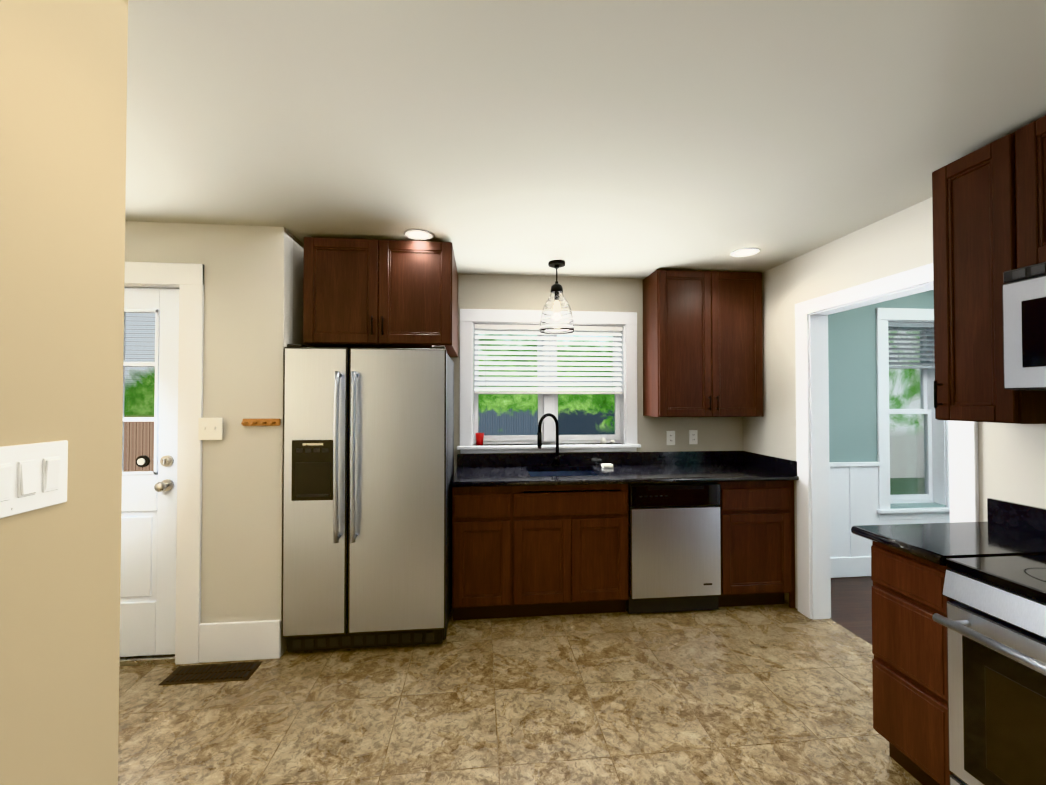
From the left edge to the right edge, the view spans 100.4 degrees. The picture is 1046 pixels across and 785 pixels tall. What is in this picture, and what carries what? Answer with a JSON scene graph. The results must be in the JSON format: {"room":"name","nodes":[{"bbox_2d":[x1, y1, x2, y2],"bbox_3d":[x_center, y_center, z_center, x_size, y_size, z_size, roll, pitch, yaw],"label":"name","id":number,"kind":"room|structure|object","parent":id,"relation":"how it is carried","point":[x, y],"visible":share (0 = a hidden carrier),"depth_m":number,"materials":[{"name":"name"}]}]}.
{"room":"kitchen","nodes":[
{"label":"kitchen","id":0,"kind":"room"},
{"bbox_2d":[0,0,127,784],"bbox_3d":[-1.958,0.223,-1.040,2.404,2.440,3.940,0,-1,-6],"label":"wall","id":1,"kind":"structure","parent":0,"point":[63,94],"depth_m":0.90,"materials":[{"name":"beige paint"}]},
{"bbox_2d":[0,440,67,517],"bbox_3d":[-0.928,0.161,0.816,0.013,0.127,0.166,0,-1,-6],"label":"light switch","id":2,"kind":"object","parent":1,"relation":"attached to","point":[33,476],"visible":1,"depth_m":0.82,"materials":[{"name":"white plastic"}]},
{"bbox_2d":[125,221,292,655],"bbox_3d":[-2.436,0.272,2.430,2.140,2.440,0.120,0,-1,-6],"label":"wall","id":3,"kind":"structure","parent":0,"point":[248,302],"depth_m":2.46,"materials":[{"name":"beige paint"}]},
{"bbox_2d":[120,287,178,656],"bbox_3d":[-2.337,0.437,2.389,0.838,2.049,0.123,0,-1,-6],"label":"exterior door","id":4,"kind":"structure","parent":3,"relation":"in","point":[148,565],"depth_m":2.43,"materials":[{"name":"white paint"}]},
{"bbox_2d":[119,262,203,665],"bbox_3d":[-2.341,0.387,2.428,1.100,2.210,0.140,0,-1,-6],"label":"door frame","id":5,"kind":"structure","parent":3,"relation":"attached to","point":[186,280],"depth_m":2.41,"materials":[{"name":"white wood"}]},
{"bbox_2d":[198,418,222,439],"bbox_3d":[-1.734,0.202,2.413,0.125,0.124,0.018,0,-1,-6],"label":"light switch","id":6,"kind":"object","parent":3,"relation":"attached to","point":[210,428],"visible":1,"depth_m":2.42,"materials":[{"name":"beige plastic"}]},
{"bbox_2d":[199,620,280,662],"bbox_3d":[-2.430,1.385,2.346,2.140,0.212,0.016,0,-1,-6],"label":"baseboard","id":7,"kind":"structure","parent":3,"relation":"attached to","point":[237,641],"depth_m":2.42,"materials":[{"name":"white wood"}]},
{"bbox_2d":[241,419,280,425],"bbox_3d":[-1.472,0.167,2.434,0.200,0.040,0.065,0,-1,-6],"label":"pegs","id":8,"kind":"object","parent":3,"relation":"attached to","point":[260,422],"visible":1,"depth_m":2.45,"materials":[{"name":"brown wood"}]},
{"bbox_2d":[292,235,312,346],"bbox_3d":[-1.473,0.280,2.948,0.120,2.440,0.720,0,-1,-6],"label":"wall","id":9,"kind":"structure","parent":0,"point":[298,277],"depth_m":2.69,"materials":[{"name":"beige paint"}]},
{"bbox_2d":[118,576,921,784],"bbox_3d":[0.985,1.514,0.451,8.800,0.100,6.600,0,-1,-6],"label":"floor","id":10,"kind":"structure","parent":0,"point":[777,694],"depth_m":2.04,"materials":[{"name":"tile"}]},
{"bbox_2d":[159,661,262,684],"bbox_3d":[-1.648,1.487,2.315,0.430,0.008,0.160,0,-1,-6],"label":"floor vent","id":11,"kind":"object","parent":10,"relation":"in","point":[205,673],"visible":1,"depth_m":2.31,"materials":[{"name":"brown metal"}]},
{"bbox_2d":[282,344,453,651],"bbox_3d":[-0.936,0.615,2.868,0.906,1.768,0.934,0,-1,-6],"label":"fridge","id":12,"kind":"object","parent":10,"relation":"on","point":[368,454],"visible":1,"depth_m":2.49,"materials":[{"name":"grey metal"}]},
{"bbox_2d":[452,481,794,619],"bbox_3d":[0.692,1.056,3.205,2.362,0.895,0.610,0,-1,-6],"label":"base cabinet","id":13,"kind":"object","parent":10,"relation":"on","point":[517,551],"depth_m":2.88,"materials":[{"name":"brown wood"}]},
{"bbox_2d":[452,451,798,492],"bbox_3d":[0.694,0.644,3.189,2.362,0.331,0.655,0,-1,-6],"label":"countertop","id":14,"kind":"structure","parent":13,"relation":"on","point":[513,469],"depth_m":3.29,"materials":[{"name":"black stone"}]},
{"bbox_2d":[537,413,560,466],"bbox_3d":[0.209,0.366,3.345,0.068,0.416,0.245,-1,-1,42],"label":"gooseneck faucet","id":15,"kind":"object","parent":14,"relation":"on","point":[556,459],"visible":0.98,"depth_m":3.38,"materials":[{"name":"black metal"}]},
{"bbox_2d":[601,464,612,467],"bbox_3d":[0.648,0.562,3.346,0.080,0.024,0.060,0,-1,-6],"label":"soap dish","id":16,"kind":"object","parent":14,"relation":"on","point":[607,465],"visible":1,"depth_m":3.32,"materials":[{"name":"white ceramic"}]},
{"bbox_2d":[625,482,720,613],"bbox_3d":[1.000,1.058,3.229,0.634,0.891,0.620,0,-1,-6],"label":"dishwasher","id":17,"kind":"object","parent":10,"relation":"on","point":[674,544],"visible":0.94,"depth_m":2.93,"materials":[{"name":"grey metal"}]},
{"bbox_2d":[871,541,954,784],"bbox_3d":[1.728,1.034,1.649,0.610,0.895,0.316,0,-1,-6],"label":"base cabinet","id":18,"kind":"object","parent":10,"relation":"on","point":[910,683],"visible":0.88,"depth_m":1.61,"materials":[{"name":"brown wood"}]},
{"bbox_2d":[851,498,1045,565],"bbox_3d":[1.743,0.513,1.280,0.656,0.134,1.130,0,-1,-6],"label":"countertop","id":19,"kind":"structure","parent":18,"relation":"on","point":[1009,528],"depth_m":1.68,"materials":[{"name":"black stone"}]},
{"bbox_2d":[932,554,1045,784],"bbox_3d":[1.715,1.010,1.104,0.688,0.926,0.756,0,-1,-6],"label":"range","id":20,"kind":"object","parent":10,"relation":"on","point":[994,621],"visible":1,"depth_m":1.32,"materials":[{"name":"grey metal"}]},
{"bbox_2d":[125,0,1045,278],"bbox_3d":[0.985,-1.026,0.487,8.800,0.100,6.600,0,-1,-6],"label":"ceiling","id":21,"kind":"structure","parent":0,"point":[617,138],"depth_m":1.52,"materials":[{"name":"paint"}]},
{"bbox_2d":[404,229,433,240],"bbox_3d":[-0.623,-0.942,2.607,0.176,0.006,0.176,0,-1,-6],"label":"recessed light","id":22,"kind":"object","parent":21,"relation":"in","point":[419,234],"visible":1,"depth_m":2.60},
{"bbox_2d":[539,260,574,333],"bbox_3d":[0.244,-0.687,3.142,0.258,0.499,0.258,0,-1,-6],"label":"pendant light","id":23,"kind":"object","parent":21,"relation":"hanging from","point":[556,316],"visible":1,"depth_m":3.07,"materials":[{"name":"clear glass"}]},
{"bbox_2d":[730,248,759,256],"bbox_3d":[1.486,-0.937,2.918,0.176,0.006,0.176,0,-1,-6],"label":"recessed light","id":24,"kind":"object","parent":21,"relation":"in","point":[744,252],"visible":0.96,"depth_m":2.92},
{"bbox_2d":[450,274,743,473],"bbox_3d":[0.187,0.288,3.565,3.545,2.440,0.180,0,-1,-6],"label":"wall","id":25,"kind":"structure","parent":0,"point":[501,292],"depth_m":3.54,"materials":[{"name":"beige paint"}]},
{"bbox_2d":[303,237,457,356],"bbox_3d":[-0.901,-0.600,2.972,0.870,0.630,0.806,0,-1,-6],"label":"upper cabinet","id":26,"kind":"object","parent":25,"relation":"attached to","point":[366,293],"visible":1,"depth_m":2.61,"materials":[{"name":"brown wood"}]},
{"bbox_2d":[457,309,640,453],"bbox_3d":[0.210,-0.087,3.538,1.465,1.130,0.210,0,-1,-6],"label":"window frame","id":27,"kind":"structure","parent":25,"relation":"in","point":[626,321],"depth_m":3.48,"materials":[{"name":"white wood"}]},
{"bbox_2d":[475,433,483,444],"bbox_3d":[-0.343,0.369,3.456,0.068,0.094,0.068,0,-1,-6],"label":"cup","id":28,"kind":"object","parent":27,"relation":"on","point":[479,438],"visible":0.96,"depth_m":3.43,"materials":[{"name":"red plastic"}]},
{"bbox_2d":[474,324,622,441],"bbox_3d":[0.207,-0.072,3.567,1.213,0.941,0.161,0,-1,-6],"label":"window blind","id":29,"kind":"object","parent":27,"relation":"attached to","point":[547,381],"visible":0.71,"depth_m":3.53,"materials":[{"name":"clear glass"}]},
{"bbox_2d":[600,438,614,443],"bbox_3d":[0.694,0.393,3.564,0.126,0.050,0.052,0,-1,-6],"label":"trinkets","id":30,"kind":"object","parent":27,"relation":"on","point":[603,441],"visible":1,"depth_m":3.55,"materials":[{"name":"white ceramic"}]},
{"bbox_2d":[666,431,674,444],"bbox_3d":[1.211,0.373,3.571,0.072,0.116,0.010,0,-1,-6],"label":"duplex electrical outlet","id":31,"kind":"object","parent":25,"relation":"attached to","point":[670,437],"visible":1,"depth_m":3.57,"materials":[{"name":"grey plastic"}]},
{"bbox_2d":[689,430,697,443],"bbox_3d":[1.403,0.369,3.590,0.072,0.116,0.010,0,-1,-6],"label":"duplex electrical outlet","id":32,"kind":"object","parent":25,"relation":"attached to","point":[693,437],"visible":1,"depth_m":3.59,"materials":[{"name":"grey plastic"}]},
{"bbox_2d":[643,269,762,416],"bbox_3d":[1.410,-0.368,3.427,0.830,1.108,0.351,0,-1,-6],"label":"upper cabinet","id":33,"kind":"object","parent":25,"relation":"attached to","point":[702,343],"visible":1,"depth_m":3.29,"materials":[{"name":"brown wood"}]},
{"bbox_2d":[828,290,945,508],"bbox_3d":[3.512,0.291,3.775,3.115,2.440,0.180,0,-1,-6],"label":"wall","id":34,"kind":"structure","parent":0,"point":[852,385],"depth_m":3.62,"materials":[{"name":"teal paint"}]},
{"bbox_2d":[829,308,949,577],"bbox_3d":[3.480,0.400,3.512,2.990,2.215,0.655,0,-1,-6],"label":"trim","id":35,"kind":"structure","parent":34,"relation":"attached to","point":[859,493],"depth_m":3.61,"materials":[{"name":"white wood"}]},
{"bbox_2d":[888,322,934,500],"bbox_3d":[3.301,0.168,3.747,0.508,1.522,0.158,0,-1,-6],"label":"window","id":36,"kind":"structure","parent":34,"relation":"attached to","point":[925,491],"depth_m":3.77,"materials":[{"name":"clear glass"}]},
{"bbox_2d":[743,197,1045,608],"bbox_3d":[2.209,0.245,0.536,0.120,2.440,6.250,0,-1,-6],"label":"wall","id":37,"kind":"structure","parent":0,"point":[1011,462],"depth_m":2.57,"materials":[{"name":"beige paint"}]},
{"bbox_2d":[795,263,978,619],"bbox_3d":[2.016,0.436,2.471,0.160,2.114,1.095,0,-1,-6],"label":"door frame","id":38,"kind":"structure","parent":37,"relation":"attached to","point":[813,468],"depth_m":2.89,"materials":[{"name":"white wood"}]},
{"bbox_2d":[932,115,1045,423],"bbox_3d":[1.891,-0.409,1.292,0.361,1.030,1.060,0,-1,-6],"label":"upper cabinet","id":39,"kind":"object","parent":37,"relation":"attached to","point":[989,212],"visible":0.96,"depth_m":1.63,"materials":[{"name":"brown wood"}]},
{"bbox_2d":[1002,262,1045,390],"bbox_3d":[1.860,-0.216,1.136,0.451,0.410,0.756,0,-1,-6],"label":"microwave","id":40,"kind":"object","parent":39,"relation":"attached to","point":[1024,321],"visible":1,"depth_m":1.43,"materials":[{"name":"silver metal"},{"name":"black gloss glass"}]},
{"label":"outside","id":41,"kind":"structure","parent":0,"visible":0},
{"bbox_2d":[890,477,921,494],"bbox_3d":[2.032,1.657,5.578,23.000,0.001,5.100,0,-1,-6],"label":"ground","id":42,"kind":"structure","parent":41,"point":[897,487],"depth_m":7.88,"materials":[{"name":"green plant"}]},
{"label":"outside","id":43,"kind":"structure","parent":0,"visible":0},
{"bbox_2d":[123,312,154,471],"bbox_3d":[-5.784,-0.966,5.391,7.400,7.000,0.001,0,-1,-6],"label":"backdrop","id":44,"kind":"structure","parent":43,"point":[141,335],"depth_m":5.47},
{"bbox_2d":[478,334,614,435],"bbox_3d":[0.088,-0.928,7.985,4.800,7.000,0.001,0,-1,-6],"label":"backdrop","id":45,"kind":"structure","parent":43,"point":[492,407],"depth_m":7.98,"materials":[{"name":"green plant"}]},
{"bbox_2d":[888,331,923,477],"bbox_3d":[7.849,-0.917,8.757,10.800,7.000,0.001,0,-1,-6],"label":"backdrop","id":46,"kind":"structure","parent":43,"point":[904,421],"depth_m":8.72,"materials":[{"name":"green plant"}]}
]}

